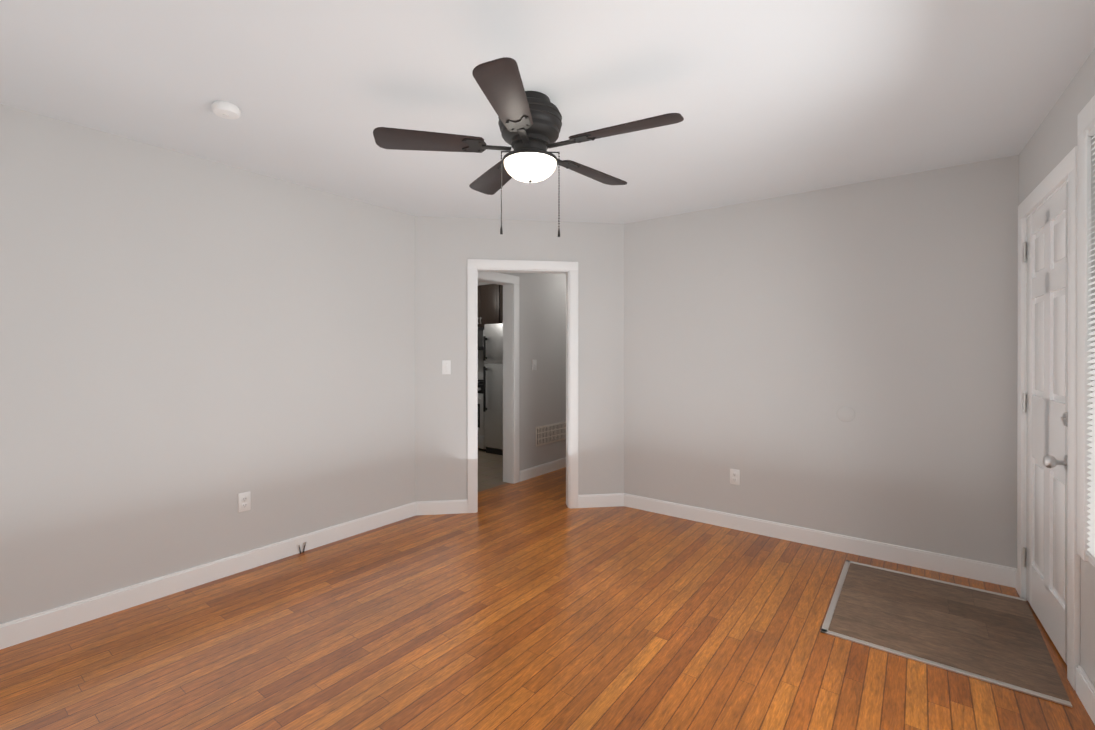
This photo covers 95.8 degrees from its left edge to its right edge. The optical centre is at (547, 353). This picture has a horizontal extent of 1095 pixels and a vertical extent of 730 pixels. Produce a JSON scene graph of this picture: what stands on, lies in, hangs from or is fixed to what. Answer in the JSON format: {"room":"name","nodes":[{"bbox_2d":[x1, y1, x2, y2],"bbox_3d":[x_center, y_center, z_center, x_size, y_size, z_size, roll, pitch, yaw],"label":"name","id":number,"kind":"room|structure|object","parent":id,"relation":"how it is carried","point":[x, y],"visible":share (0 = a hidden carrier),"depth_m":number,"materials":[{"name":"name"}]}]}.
{"room":"empty living room","nodes":[
{"label":"empty living room","id":0,"kind":"room"},
{"bbox_2d":[0,104,565,623],"bbox_3d":[-0.914,0.097,4.387,0.120,2.450,7.070,0,0,37],"label":"wall","id":1,"kind":"structure","parent":0,"point":[192,348],"depth_m":2.80,"materials":[{"name":"grey paint"}]},
{"bbox_2d":[0,502,415,649],"bbox_3d":[-1.987,1.270,2.850,0.015,0.110,3.020,0,0,37],"label":"baseboard","id":2,"kind":"structure","parent":1,"relation":"attached to","point":[25,629],"depth_m":2.75,"materials":[{"name":"white wood"}]},
{"bbox_2d":[238,491,250,512],"bbox_3d":[-1.854,0.907,3.030,0.010,0.115,0.070,0,0,37],"label":"outlet","id":3,"kind":"object","parent":1,"relation":"attached to","point":[244,501],"visible":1,"depth_m":3.03,"materials":[{"name":"white plastic"}]},
{"bbox_2d":[478,272,518,483],"bbox_3d":[-0.634,0.265,4.758,0.156,2.113,0.946,0,0,37],"label":"door frame","id":4,"kind":"structure","parent":1,"relation":"attached to","point":[510,283],"depth_m":5.05,"materials":[{"name":"white wood"}]},
{"bbox_2d":[532,360,536,369],"bbox_3d":[-0.135,0.120,5.309,0.016,0.115,0.070,0,0,37],"label":"light switch","id":5,"kind":"object","parent":1,"relation":"attached to","point":[534,364],"visible":1,"depth_m":5.31,"materials":[{"name":"white plastic"}]},
{"bbox_2d":[519,457,565,481],"bbox_3d":[0.490,1.263,6.142,0.015,0.110,2.580,0,0,37],"label":"baseboard","id":6,"kind":"structure","parent":1,"relation":"attached to","point":[525,474],"depth_m":5.39,"materials":[{"name":"white wood"}]},
{"bbox_2d":[536,421,565,446],"bbox_3d":[0.062,0.894,5.575,0.013,0.210,0.620,0,0,37],"label":"air vent","id":7,"kind":"object","parent":1,"relation":"in","point":[550,433],"visible":0.85,"depth_m":5.53,"materials":[{"name":"white metal"}]},
{"bbox_2d":[478,281,491,372],"bbox_3d":[-0.742,0.091,7.442,3.280,2.450,0.120,0,0,37],"label":"wall","id":8,"kind":"structure","parent":0,"point":[481,363],"depth_m":7.57,"materials":[{"name":"grey paint"}]},
{"bbox_2d":[478,284,497,326],"bbox_3d":[-0.861,-0.684,7.233,0.740,0.600,0.354,0,0,37],"label":"upper cabinet","id":9,"kind":"object","parent":8,"relation":"attached to","point":[490,303],"depth_m":7.00,"materials":[{"name":"brown wood"}]},
{"bbox_2d":[478,327,483,349],"bbox_3d":[-0.889,-0.214,7.196,0.740,0.320,0.450,0,0,37],"label":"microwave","id":10,"kind":"object","parent":9,"relation":"attached to","point":[480,336],"visible":0.15,"depth_m":6.99,"materials":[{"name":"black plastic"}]},
{"bbox_2d":[498,284,502,323],"bbox_3d":[-0.249,-0.713,6.773,0.770,0.540,0.354,0,0,37],"label":"upper cabinet","id":11,"kind":"object","parent":8,"relation":"attached to","point":[500,287],"depth_m":6.86,"materials":[{"name":"brown wood"}]},
{"bbox_2d":[478,448,506,491],"bbox_3d":[-1.516,1.368,6.450,3.440,0.100,4.700,0,0,37],"label":"floor","id":12,"kind":"structure","parent":0,"point":[490,470],"depth_m":5.59,"materials":[{"name":"beige tile"}]},
{"bbox_2d":[478,372,485,450],"bbox_3d":[-0.969,0.801,7.092,0.740,1.030,0.675,0,0,37],"label":"stove","id":13,"kind":"object","parent":12,"relation":"on","point":[480,416],"visible":0.23,"depth_m":6.68,"materials":[{"name":"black metal"}]},
{"bbox_2d":[483,323,502,454],"bbox_3d":[-0.371,0.462,6.614,0.730,1.710,0.700,0,0,37],"label":"fridge","id":14,"kind":"object","parent":12,"relation":"on","point":[493,384],"visible":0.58,"depth_m":6.49,"materials":[{"name":"silver metal"}]},
{"bbox_2d":[415,216,623,501],"bbox_3d":[-0.218,0.097,4.242,1.868,2.450,0.120,0,0,-8],"label":"wall","id":15,"kind":"structure","parent":0,"point":[446,248],"depth_m":4.15,"materials":[{"name":"grey paint"}]},
{"bbox_2d":[442,360,450,373],"bbox_3d":[-0.835,0.113,4.086,0.070,0.115,0.016,0,0,-8],"label":"switch","id":16,"kind":"object","parent":15,"relation":"attached to","point":[446,366],"visible":1,"depth_m":4.09,"materials":[{"name":"white plastic"}]},
{"bbox_2d":[416,493,623,514],"bbox_3d":[-0.209,1.267,4.178,1.768,0.110,0.015,0,0,-8],"label":"baseboard","id":17,"kind":"structure","parent":15,"relation":"attached to","point":[461,506],"depth_m":4.10,"materials":[{"name":"white wood"}]},
{"bbox_2d":[467,259,577,512],"bbox_3d":[-0.210,0.268,4.243,0.936,2.108,0.156,0,0,-8],"label":"door frame","id":18,"kind":"structure","parent":15,"relation":"attached to","point":[568,269],"depth_m":4.18,"materials":[{"name":"white wood"}]},
{"bbox_2d":[0,467,1094,729],"bbox_3d":[0.860,1.375,3.068,4.423,0.100,7.250,0,0,37],"label":"floor","id":19,"kind":"structure","parent":0,"point":[534,603],"depth_m":2.24,"materials":[{"name":"brown wood"}]},
{"bbox_2d":[820,560,1071,707],"bbox_3d":[1.936,1.322,2.508,0.835,0.008,1.010,0,0,37],"label":"mat","id":20,"kind":"object","parent":19,"relation":"on","point":[991,637],"visible":1,"depth_m":2.40,"materials":[{"name":"plastic"}]},
{"bbox_2d":[0,0,1094,223],"bbox_3d":[-0.515,-1.188,4.096,7.863,0.120,7.250,0,0,37],"label":"ceiling","id":21,"kind":"structure","parent":0,"point":[766,99],"depth_m":2.07,"materials":[{"name":"white paint"}]},
{"bbox_2d":[211,101,240,118],"bbox_3d":[-1.460,-1.102,2.250,0.112,0.043,0.112,0,0,37],"label":"smoke detector","id":22,"kind":"object","parent":21,"relation":"attached to","point":[224,109],"visible":1,"depth_m":2.22,"materials":[{"name":"white plastic"}]},
{"bbox_2d":[373,57,683,236],"bbox_3d":[-0.042,-0.823,2.214,1.276,0.602,1.267,0,0,37],"label":"ceiling fan","id":23,"kind":"object","parent":21,"relation":"hanging from","point":[530,124],"visible":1,"depth_m":2.10,"materials":[{"name":"brown wood"}]},
{"bbox_2d":[624,155,1018,567],"bbox_3d":[1.785,0.099,3.539,2.713,2.450,0.120,0,0,37],"label":"wall","id":24,"kind":"structure","parent":0,"point":[765,340],"depth_m":3.32,"materials":[{"name":"grey paint"}]},
{"bbox_2d":[730,469,739,484],"bbox_3d":[1.413,0.930,3.739,0.070,0.115,0.010,0,0,37],"label":"outlet","id":25,"kind":"object","parent":24,"relation":"attached to","point":[735,476],"visible":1,"depth_m":3.73,"materials":[{"name":"white plastic"}]},
{"bbox_2d":[624,493,1016,587],"bbox_3d":[1.661,1.269,3.550,2.503,0.110,0.015,0,0,37],"label":"baseboard","id":26,"kind":"structure","parent":24,"relation":"attached to","point":[957,566],"depth_m":3.32,"materials":[{"name":"white wood"}]},
{"bbox_2d":[1019,48,1094,686],"bbox_3d":[1.510,0.104,0.928,0.160,2.450,4.640,0,0,34],"label":"wall","id":27,"kind":"structure","parent":0,"point":[1051,144],"depth_m":2.01,"materials":[{"name":"grey paint"}]},
{"bbox_2d":[1023,182,1067,664],"bbox_3d":[2.346,0.294,2.350,0.121,2.040,0.778,0,0,34],"label":"entry door","id":28,"kind":"structure","parent":27,"relation":"in","point":[1045,252],"depth_m":2.32,"materials":[{"name":"white wood"}]},
{"bbox_2d":[1017,146,1079,690],"bbox_3d":[2.415,0.255,2.299,0.178,2.143,0.961,0,0,34],"label":"door frame","id":29,"kind":"structure","parent":27,"relation":"attached to","point":[1063,172],"depth_m":2.01,"materials":[{"name":"white wood"}]},
{"bbox_2d":[1015,569,1094,724],"bbox_3d":[1.451,1.274,1.000,0.015,0.110,4.350,0,0,34],"label":"baseboard","id":30,"kind":"structure","parent":27,"relation":"attached to","point":[1085,690],"depth_m":1.85,"materials":[{"name":"white wood"}]},
{"bbox_2d":[1077,95,1094,566],"bbox_3d":[1.585,-0.074,1.057,0.178,1.705,1.970,0,0,34],"label":"window","id":31,"kind":"structure","parent":27,"relation":"in","point":[1086,115],"depth_m":1.87,"materials":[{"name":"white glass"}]},
{"bbox_2d":[1083,118,1094,562],"bbox_3d":[1.518,-0.042,1.102,0.054,1.592,1.794,0,0,34],"label":"window blinds","id":32,"kind":"object","parent":31,"relation":"attached to","point":[1088,130],"visible":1,"depth_m":1.81,"materials":[{"name":"white plastic"}]}
]}

